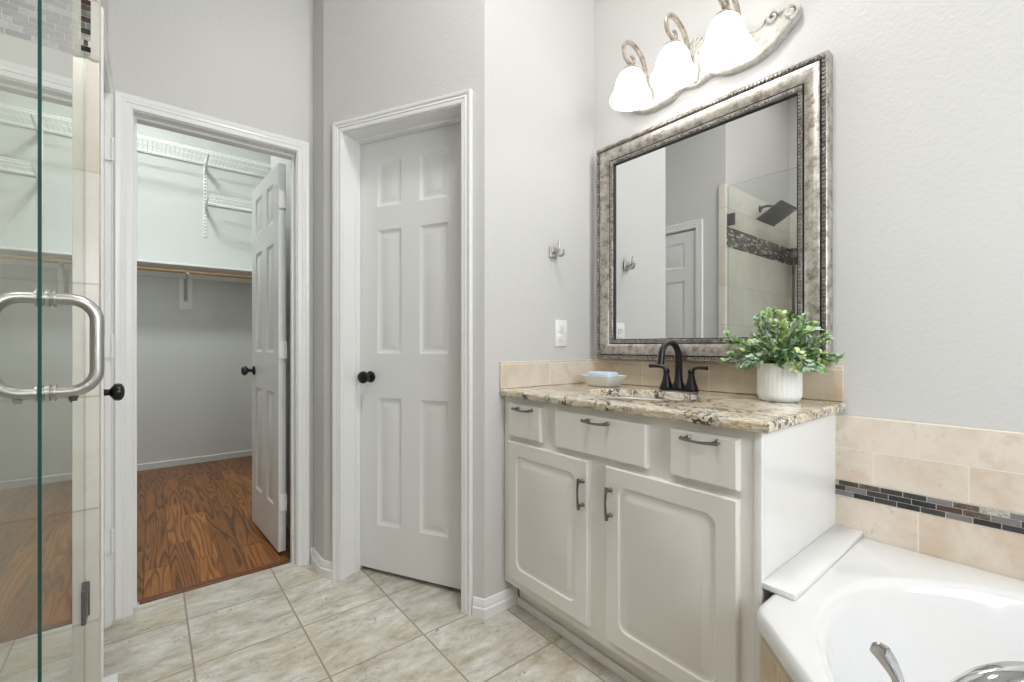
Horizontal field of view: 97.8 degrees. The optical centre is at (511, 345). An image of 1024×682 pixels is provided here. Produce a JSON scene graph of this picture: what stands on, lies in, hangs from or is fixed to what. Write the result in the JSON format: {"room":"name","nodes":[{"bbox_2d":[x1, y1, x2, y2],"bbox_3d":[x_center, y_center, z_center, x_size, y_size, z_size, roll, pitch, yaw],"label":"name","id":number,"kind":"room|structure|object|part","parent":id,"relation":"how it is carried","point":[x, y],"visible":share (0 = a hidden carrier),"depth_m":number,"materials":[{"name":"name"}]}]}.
{"room":"bathroom","nodes":[
{"label":"bathroom","id":0,"kind":"room"},
{"bbox_2d":[86,0,100,681],"bbox_3d":[-1.626,-0.090,0.820,1.284,2.320,0.055,0,0,-39],"label":"tiled wall","id":1,"kind":"structure","parent":0,"point":[93,65],"depth_m":1.20,"materials":[{"name":"beige tile"}]},
{"bbox_2d":[39,0,104,681],"bbox_3d":[-0.936,-0.086,0.943,0.144,2.288,0.622,0,0,-39],"label":"shower door","id":2,"kind":"structure","parent":1,"relation":"attached to","point":[64,591],"depth_m":0.85,"materials":[{"name":"clear glass"}]},
{"bbox_2d":[47,289,57,400],"bbox_3d":[-0.771,-0.001,0.750,0.010,0.187,0.029,0,0,-39],"label":"washer","id":3,"kind":"object","parent":2,"relation":"in","point":[52,296],"depth_m":0.75,"materials":[{"name":"silver metal"}]},
{"bbox_3d":[-0.748,-0.001,0.769,0.070,0.177,0.020,0,0,-39],"label":"handle","id":4,"kind":"part","parent":2,"relation":"part of","materials":[{"name":"silver metal"}]},
{"bbox_2d":[86,0,90,58],"bbox_3d":[-1.619,-0.843,0.797,1.267,0.155,0.010,0,0,-39],"label":"trim","id":5,"kind":"structure","parent":1,"relation":"attached to","point":[88,3],"depth_m":1.19,"materials":[{"name":"tile"}]},
{"bbox_2d":[101,0,107,36],"bbox_3d":[-1.401,-0.680,1.433,0.120,3.500,0.705,0,0,-39],"label":"wall","id":6,"kind":"structure","parent":1,"relation":"in","point":[104,3],"depth_m":1.68,"materials":[{"name":"grey paint"}]},
{"bbox_2d":[101,6,113,678],"bbox_3d":[-1.443,0.024,1.515,0.118,2.092,0.524,0,0,-39],"label":"door frame","id":7,"kind":"structure","parent":1,"relation":"attached to","point":[106,68],"depth_m":1.70,"materials":[{"name":"white paint"}]},
{"bbox_2d":[104,94,124,626],"bbox_3d":[-1.403,0.054,1.549,0.104,2.004,0.398,0,0,-39],"label":"door","id":8,"kind":"structure","parent":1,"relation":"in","point":[116,392],"depth_m":1.68,"materials":[{"name":"white paint"}]},
{"bbox_3d":[-1.300,0.150,1.447,0.071,0.058,0.058,0,0,-39],"label":"knob","id":9,"kind":"part","parent":8,"relation":"part of","materials":[{"name":"black metal"}]},
{"bbox_2d":[137,123,269,463],"bbox_3d":[-2.867,-0.680,4.176,2.800,3.500,0.100,0,0,-39],"label":"wall","id":10,"kind":"structure","parent":0,"point":[194,398],"depth_m":4.07,"materials":[{"name":"grey paint"}]},
{"bbox_2d":[179,272,191,309],"bbox_3d":[-2.854,-0.479,3.922,0.100,0.298,0.312,0,0,-39],"label":"shelf bracket","id":11,"kind":"object","parent":10,"relation":"attached to","point":[185,284],"visible":1,"depth_m":4.02,"materials":[{"name":"white metal"}]},
{"bbox_3d":[-2.849,-0.514,3.916,0.030,0.228,0.297,0,0,-39],"label":"bracket arm","id":12,"kind":"part","parent":11,"relation":"part of","materials":[{"name":"paint"}]},
{"bbox_2d":[137,265,251,278],"bbox_3d":[-2.959,-0.635,3.678,1.826,0.034,0.034,0,0,-39],"label":"closet rod","id":13,"kind":"object","parent":11,"relation":"on","point":[148,268],"visible":0.48,"depth_m":3.84,"materials":[{"name":"brown wood"}]},
{"bbox_2d":[137,259,251,282],"bbox_3d":[-3.034,-0.655,3.771,1.826,0.087,0.320,0,0,-39],"label":"closet shelf","id":14,"kind":"object","parent":10,"relation":"attached to","point":[140,262],"visible":0.19,"depth_m":3.96,"materials":[{"name":"white paint"}]},
{"bbox_2d":[137,450,251,470],"bbox_3d":[-3.131,1.042,3.890,1.830,0.056,0.012,0,0,-39],"label":"baseboard","id":15,"kind":"structure","parent":10,"relation":"attached to","point":[161,464],"depth_m":4.07,"materials":[{"name":"grey paint"}]},
{"bbox_2d":[203,154,208,236],"bbox_3d":[-2.729,-1.370,3.998,0.024,0.720,0.350,0,0,-39],"label":"shelf standard","id":16,"kind":"object","parent":10,"relation":"attached to","point":[205,198],"visible":1,"depth_m":4.12,"materials":[{"name":"white metal"}]},
{"bbox_3d":[-2.836,-1.370,4.130,0.024,0.720,0.012,0,0,-39],"label":"slotted rail","id":17,"kind":"part","parent":16,"relation":"part of","materials":[{"name":"white plastic"}]},
{"bbox_2d":[207,194,251,211],"bbox_3d":[-2.522,-1.315,4.173,0.526,0.034,0.314,0,0,-39],"label":"wire shelf","id":18,"kind":"object","parent":16,"relation":"attached to","point":[225,198],"visible":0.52,"depth_m":4.14,"materials":[{"name":"white metal"}]},
{"bbox_2d":[108,0,312,547],"bbox_3d":[-1.250,-0.680,2.083,2.680,3.500,0.115,0,0,-39],"label":"wall","id":19,"kind":"structure","parent":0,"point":[244,62],"depth_m":2.00,"materials":[{"name":"grey paint"}]},
{"bbox_2d":[271,0,322,557],"bbox_3d":[-1.133,-0.680,2.639,0.300,3.500,1.172,0,0,-39],"label":"wall","id":20,"kind":"structure","parent":0,"point":[317,4],"depth_m":2.18,"materials":[{"name":"grey paint"}]},
{"bbox_2d":[114,90,309,619],"bbox_3d":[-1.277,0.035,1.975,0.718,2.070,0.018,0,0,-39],"label":"door frame","id":21,"kind":"structure","parent":20,"relation":"attached to","point":[124,103],"depth_m":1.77,"materials":[{"name":"white paint"}]},
{"bbox_2d":[139,558,290,604],"bbox_3d":[-1.331,1.067,2.044,0.575,0.006,0.042,0,0,-39],"label":"trim","id":22,"kind":"structure","parent":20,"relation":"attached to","point":[285,561],"depth_m":2.02,"materials":[{"name":"brown wood"}]},
{"bbox_2d":[241,163,286,551],"bbox_3d":[-1.362,0.059,2.500,0.173,1.994,0.606,0,0,-42],"label":"door","id":23,"kind":"structure","parent":20,"relation":"in","point":[269,198],"depth_m":2.42,"materials":[{"name":"white paint"}]},
{"bbox_3d":[-1.563,0.145,2.646,0.071,0.058,0.058,0,0,-42],"label":"knob","id":24,"kind":"part","parent":23,"relation":"part of","materials":[{"name":"black metal"}]},
{"bbox_2d":[310,547,331,578],"bbox_3d":[-0.913,1.034,2.125,0.244,0.072,0.040,0,0,43],"label":"baseboard","id":25,"kind":"structure","parent":20,"relation":"attached to","point":[323,567],"depth_m":2.09,"materials":[{"name":"white paint"}]},
{"bbox_2d":[104,456,625,681],"bbox_3d":[-1.356,1.110,1.437,3.900,0.080,6.260,0,0,-39],"label":"floor","id":26,"kind":"structure","parent":0,"point":[288,622],"depth_m":1.74,"materials":[{"name":"tile"}]},
{"bbox_2d":[0,0,38,681],"bbox_3d":[-0.568,-0.086,0.484,0.005,2.288,0.546,0,0,-39],"label":"glass panel","id":27,"kind":"object","parent":26,"relation":"on","point":[19,19],"visible":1,"depth_m":0.59,"materials":[{"name":"clear glass"}]},
{"bbox_2d":[505,396,835,681],"bbox_3d":[0.476,0.638,1.599,0.603,0.864,0.988,0,0,-39],"label":"vanity cabinet","id":28,"kind":"object","parent":26,"relation":"on","point":[649,545],"visible":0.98,"depth_m":1.29,"materials":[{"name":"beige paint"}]},
{"bbox_3d":[0.038,0.241,1.688,0.032,0.014,0.103,0,0,-39],"label":"handle","id":29,"kind":"part","parent":28,"relation":"part of","materials":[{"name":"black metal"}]},
{"bbox_3d":[0.050,0.290,1.713,0.019,0.127,0.188,0,0,-39],"label":"drawer","id":30,"kind":"part","parent":28,"relation":"part of","materials":[{"name":"beige paint"}]},
{"bbox_3d":[0.121,0.646,1.624,0.019,0.543,0.416,0,0,-39],"label":"door","id":31,"kind":"part","parent":28,"relation":"part of","materials":[{"name":"beige paint"}]},
{"bbox_3d":[0.221,0.483,1.461,0.032,0.102,0.014,0,0,-39],"label":"handle","id":32,"kind":"part","parent":28,"relation":"part of","materials":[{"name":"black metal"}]},
{"bbox_3d":[0.262,0.241,1.411,0.032,0.014,0.103,0,0,-39],"label":"handle","id":33,"kind":"part","parent":28,"relation":"part of","materials":[{"name":"silver metal"}]},
{"bbox_3d":[0.274,0.290,1.436,0.019,0.127,0.376,0,0,-39],"label":"drawer","id":34,"kind":"part","parent":28,"relation":"part of","materials":[{"name":"beige paint"}]},
{"bbox_3d":[0.294,0.483,1.371,0.032,0.102,0.014,0,0,-39],"label":"handle","id":35,"kind":"part","parent":28,"relation":"part of","materials":[{"name":"silver metal"}]},
{"bbox_2d":[499,382,845,433],"bbox_3d":[0.490,0.189,1.595,0.573,0.030,1.014,0,0,-39],"label":"countertop","id":36,"kind":"structure","parent":28,"relation":"on","point":[744,412],"depth_m":1.33,"materials":[{"name":"stone"}]},
{"bbox_2d":[581,374,626,386],"bbox_3d":[0.399,0.150,1.947,0.134,0.047,0.170,0,0,-39],"label":"soap dish","id":37,"kind":"object","parent":36,"relation":"on","point":[601,381],"visible":0.91,"depth_m":1.90,"materials":[{"name":"white ceramic"}]},
{"bbox_2d":[588,371,617,376],"bbox_3d":[0.396,0.126,1.950,0.072,0.028,0.124,0,0,-39],"label":"soap bar","id":38,"kind":"object","parent":37,"relation":"in","point":[592,373],"visible":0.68,"depth_m":1.92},
{"bbox_2d":[611,396,665,399],"bbox_3d":[0.466,0.272,1.625,0.318,0.132,0.456,0,0,-39],"label":"sink","id":39,"kind":"object","parent":36,"relation":"in","point":[611,396],"visible":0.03,"depth_m":1.79,"materials":[{"name":"white ceramic"}]},
{"bbox_2d":[649,339,707,391],"bbox_3d":[0.644,0.074,1.746,0.184,0.200,0.184,0,0,6],"label":"faucet","id":40,"kind":"object","parent":36,"relation":"on","point":[678,384],"visible":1,"depth_m":1.74,"materials":[{"name":"black metal"}]},
{"bbox_3d":[0.605,0.120,1.814,0.048,0.091,0.096,0,0,-39],"label":"handle","id":41,"kind":"part","parent":40,"relation":"part of","materials":[{"name":"black metal"}]},
{"bbox_3d":[0.610,0.070,1.719,0.162,0.190,0.050,0,0,-39],"label":"spout","id":42,"kind":"part","parent":40,"relation":"part of","materials":[{"name":"black metal"}]},
{"bbox_3d":[0.654,0.169,1.754,0.052,0.010,0.160,0,0,-39],"label":"plate","id":43,"kind":"part","parent":40,"relation":"part of","materials":[{"name":"black"}]},
{"bbox_3d":[0.702,0.120,1.695,0.048,0.091,0.096,0,0,-39],"label":"handle","id":44,"kind":"part","parent":40,"relation":"part of","materials":[{"name":"black metal"}]},
{"bbox_2d":[719,306,846,402],"bbox_3d":[0.822,0.022,1.400,0.220,0.303,0.368,0,0,-39],"label":"potted plant","id":45,"kind":"object","parent":36,"relation":"on","point":[781,364],"visible":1,"depth_m":1.37,"materials":[{"name":"green plant"}]},
{"bbox_3d":[0.849,0.114,1.419,0.124,0.120,0.124,0,0,-39],"label":"pot","id":46,"kind":"part","parent":45,"relation":"part of","materials":[{"name":"white ceramic"}]},
{"bbox_3d":[0.426,0.646,1.248,0.019,0.543,0.406,0,0,-39],"label":"door","id":47,"kind":"part","parent":28,"relation":"part of","materials":[{"name":"beige paint"}]},
{"bbox_3d":[0.479,0.241,1.142,0.032,0.014,0.103,0,0,-39],"label":"handle","id":48,"kind":"part","parent":28,"relation":"part of","materials":[{"name":"silver metal"}]},
{"bbox_3d":[0.496,0.290,1.161,0.019,0.127,0.184,0,0,-39],"label":"drawer","id":49,"kind":"part","parent":28,"relation":"part of","materials":[{"name":"beige paint"}]},
{"bbox_3d":[0.800,0.638,1.237,0.556,0.864,0.018,0,0,-39],"label":"panel","id":50,"kind":"part","parent":28,"relation":"part of","materials":[{"name":"white paint"}]},
{"bbox_2d":[760,632,793,681],"bbox_3d":[0.687,0.839,0.364,0.445,0.462,2.086,0,0,7],"label":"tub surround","id":51,"kind":"structure","parent":26,"relation":"on","point":[772,669],"depth_m":0.93,"materials":[{"name":"beige tile"}]},
{"bbox_2d":[756,537,1023,681],"bbox_3d":[0.904,0.777,0.334,1.516,0.409,1.482,0,0,-39],"label":"bathtub","id":52,"kind":"object","parent":26,"relation":"on","point":[940,620],"visible":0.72,"depth_m":1.03,"materials":[{"name":"white ceramic"}]},
{"bbox_2d":[762,524,863,600],"bbox_3d":[0.824,0.565,1.201,0.548,0.015,0.072,0,0,-39],"label":"board","id":53,"kind":"object","parent":52,"relation":"on","point":[790,581],"visible":1,"depth_m":1.15,"materials":[{"name":"white paint"}]},
{"bbox_2d":[870,642,1023,681],"bbox_3d":[0.569,0.459,0.533,0.225,0.228,0.160,0,0,5],"label":"faucet","id":54,"kind":"object","parent":52,"relation":"on","point":[1004,671],"visible":1,"depth_m":0.49,"materials":[{"name":"silver metal"}]},
{"bbox_3d":[0.516,0.482,0.588,0.060,0.183,0.061,0,0,-39],"label":"handle","id":55,"kind":"part","parent":54,"relation":"part of","materials":[{"name":"silver metal"}]},
{"bbox_3d":[0.566,0.459,0.485,0.226,0.228,0.068,0,0,6],"label":"spout","id":56,"kind":"part","parent":54,"relation":"part of","materials":[{"name":"silver metal"}]},
{"bbox_3d":[-1.113,1.006,1.232,0.032,0.128,0.059,0,0,-39],"label":"trim ledge","id":57,"kind":"object","parent":26,"relation":"on","visible":0},
{"bbox_2d":[101,673,117,681],"bbox_3d":[-1.112,0.935,1.234,0.036,0.014,0.068,0,0,-39],"label":"ledge cap","id":58,"kind":"object","parent":57,"relation":"on","point":[112,678],"visible":1,"depth_m":1.25,"materials":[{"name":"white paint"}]},
{"bbox_2d":[323,0,484,598],"bbox_3d":[-0.472,-0.680,1.980,0.838,3.500,0.115,0,0,23],"label":"wall","id":59,"kind":"structure","parent":0,"point":[379,55],"depth_m":1.91,"materials":[{"name":"grey paint"}]},
{"bbox_2d":[332,89,472,615],"bbox_3d":[-0.463,0.025,1.982,0.716,2.091,0.163,0,0,23],"label":"door frame","id":60,"kind":"structure","parent":59,"relation":"attached to","point":[464,98],"depth_m":2.04,"materials":[{"name":"white paint"}]},
{"bbox_2d":[357,123,460,588],"bbox_3d":[-0.453,0.041,2.005,0.610,2.016,0.104,0,0,23],"label":"door","id":61,"kind":"structure","parent":59,"relation":"in","point":[409,377],"depth_m":2.03,"materials":[{"name":"white paint"}]},
{"bbox_3d":[-0.680,0.145,2.082,0.058,0.058,0.071,0,0,23],"label":"knob","id":62,"kind":"part","parent":61,"relation":"part of","materials":[{"name":"black metal"}]},
{"bbox_2d":[485,0,593,597],"bbox_3d":[0.114,-0.680,2.009,0.654,3.500,0.100,0,0,-39],"label":"wall","id":63,"kind":"structure","parent":0,"point":[539,54],"depth_m":1.93,"materials":[{"name":"grey paint"}]},
{"bbox_2d":[472,586,518,619],"bbox_3d":[-0.068,1.034,1.814,0.198,0.072,0.057,0,0,-39],"label":"baseboard","id":64,"kind":"structure","parent":63,"relation":"attached to","point":[486,608],"depth_m":1.78,"materials":[{"name":"white paint"}]},
{"bbox_2d":[499,359,594,388],"bbox_3d":[0.177,0.119,1.989,0.582,0.110,0.008,0,0,-39],"label":"backsplash","id":65,"kind":"structure","parent":63,"relation":"attached to","point":[513,374],"depth_m":1.95,"materials":[{"name":"beige tile"}]},
{"bbox_2d":[549,240,565,257],"bbox_3d":[0.201,-0.428,1.970,0.044,0.072,0.070,0,0,-39],"label":"robe hook","id":66,"kind":"object","parent":63,"relation":"attached to","point":[553,251],"visible":1,"depth_m":1.97,"materials":[{"name":"silver metal"}]},
{"bbox_3d":[0.182,-0.417,1.993,0.044,0.048,0.010,0,0,-39],"label":"mounting plate","id":67,"kind":"part","parent":66,"relation":"part of","materials":[{"name":"silver metal"}]},
{"bbox_2d":[555,320,566,345],"bbox_3d":[0.223,-0.058,2.027,0.074,0.120,0.009,0,0,-39],"label":"outlet","id":68,"kind":"object","parent":63,"relation":"attached to","point":[560,325],"visible":1,"depth_m":2.02,"materials":[{"name":"white plastic"}]},
{"bbox_2d":[559,334,564,340],"bbox_3d":[0.225,-0.038,2.025,0.034,0.028,0.004,0,0,-39],"label":"socket","id":69,"kind":"object","parent":68,"relation":"attached to","point":[561,336],"depth_m":2.03,"materials":[{"name":"white plastic"}]},
{"bbox_2d":[559,326,564,331],"bbox_3d":[0.225,-0.078,2.025,0.034,0.028,0.004,0,0,-39],"label":"socket","id":70,"kind":"object","parent":68,"relation":"attached to","point":[561,328],"depth_m":2.02,"materials":[{"name":"white plastic"}]},
{"bbox_2d":[594,0,1023,432],"bbox_3d":[0.934,-0.680,1.595,0.100,3.500,3.623,0,0,-39],"label":"wall","id":71,"kind":"structure","parent":0,"point":[928,95],"depth_m":1.27,"materials":[{"name":"grey paint"}]},
{"bbox_2d":[610,0,802,114],"bbox_3d":[0.640,-1.116,1.683,0.246,0.244,0.730,0,0,-39],"label":"vanity light","id":72,"kind":"object","parent":71,"relation":"attached to","point":[727,49],"visible":1,"depth_m":1.62,"materials":[{"name":"white glass"}]},
{"bbox_3d":[0.481,-1.065,1.813,0.056,0.100,0.056,0,0,-39],"label":"bulb","id":73,"kind":"part","parent":72,"relation":"part of","materials":[{"name":"white glass"}]},
{"bbox_3d":[0.481,-1.054,1.813,0.164,0.120,0.170,0,0,-39],"label":"lamp shade","id":74,"kind":"part","parent":72,"relation":"part of","materials":[{"name":"white glass"}]},
{"bbox_3d":[0.520,-1.142,1.844,0.206,0.192,0.023,0,0,-39],"label":"arm","id":75,"kind":"part","parent":72,"relation":"part of","materials":[{"name":"metal"}]},
{"bbox_3d":[0.606,-1.046,1.882,0.019,0.085,0.319,0,0,-40],"label":"moulding","id":76,"kind":"part","parent":72,"relation":"part of","materials":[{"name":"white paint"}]},
{"bbox_3d":[0.600,-1.065,1.666,0.056,0.100,0.056,0,0,-39],"label":"bulb","id":77,"kind":"part","parent":72,"relation":"part of","materials":[{"name":"white glass"}]},
{"bbox_3d":[0.600,-1.054,1.666,0.164,0.120,0.170,0,0,-39],"label":"lamp shade","id":78,"kind":"part","parent":72,"relation":"part of","materials":[{"name":"white glass"}]},
{"bbox_3d":[0.639,-1.142,1.697,0.206,0.192,0.023,0,0,-39],"label":"arm","id":79,"kind":"part","parent":72,"relation":"part of","materials":[{"name":"metal"}]},
{"bbox_3d":[0.722,-1.065,1.515,0.056,0.100,0.056,0,0,-39],"label":"bulb","id":80,"kind":"part","parent":72,"relation":"part of","materials":[{"name":"white glass"}]},
{"bbox_3d":[0.722,-1.054,1.515,0.164,0.120,0.170,0,0,-39],"label":"lamp shade","id":81,"kind":"part","parent":72,"relation":"part of","materials":[{"name":"white glass"}]},
{"bbox_3d":[0.761,-1.142,1.546,0.206,0.192,0.023,0,0,-39],"label":"arm","id":82,"kind":"part","parent":72,"relation":"part of","materials":[{"name":"metal"}]},
{"bbox_3d":[0.828,-1.046,1.608,0.019,0.085,0.319,0,0,-38],"label":"moulding","id":83,"kind":"part","parent":72,"relation":"part of","materials":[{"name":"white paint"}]},
{"bbox_2d":[596,50,832,364],"bbox_3d":[0.704,-0.431,1.761,0.047,0.982,0.929,0,0,-39],"label":"mirror","id":84,"kind":"object","parent":71,"relation":"attached to","point":[714,214],"visible":0.91,"depth_m":1.68,"materials":[{"name":"silver metal"}]},
{"bbox_3d":[0.712,-0.431,1.767,0.006,0.808,0.755,0,0,-39],"label":"glass","id":85,"kind":"part","parent":84,"relation":"part of","materials":[{"name":"white mirror"}]},
{"bbox_2d":[595,359,843,401],"bbox_3d":[0.716,0.118,1.777,0.008,0.112,0.999,0,0,-39],"label":"backsplash","id":86,"kind":"structure","parent":71,"relation":"attached to","point":[721,377],"depth_m":1.68,"materials":[{"name":"beige tile"}]},
{"bbox_2d":[835,479,1023,534],"bbox_3d":[1.492,0.440,0.819,0.011,0.048,1.515,0,0,-39],"label":"trim","id":87,"kind":"structure","parent":71,"relation":"attached to","point":[983,516],"depth_m":1.22,"materials":[{"name":"tile"}]},
{"bbox_2d":[836,414,1023,580],"bbox_3d":[1.492,0.443,0.819,0.009,0.455,1.515,0,0,-39],"label":"tiled wall","id":88,"kind":"structure","parent":71,"relation":"attached to","point":[972,466],"depth_m":1.22,"materials":[{"name":"beige tile"}]},
{"bbox_3d":[-3.087,-0.680,2.302,0.100,3.500,2.537,0,0,-39],"label":"wall","id":89,"kind":"structure","parent":0,"visible":0},
{"bbox_2d":[137,134,270,177],"bbox_3d":[-3.015,-1.675,3.748,1.829,0.034,0.354,0,0,-39],"label":"wire shelf","id":90,"kind":"object","parent":89,"relation":"attached to","point":[152,138],"visible":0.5,"depth_m":3.97,"materials":[{"name":"white metal"}]}
]}

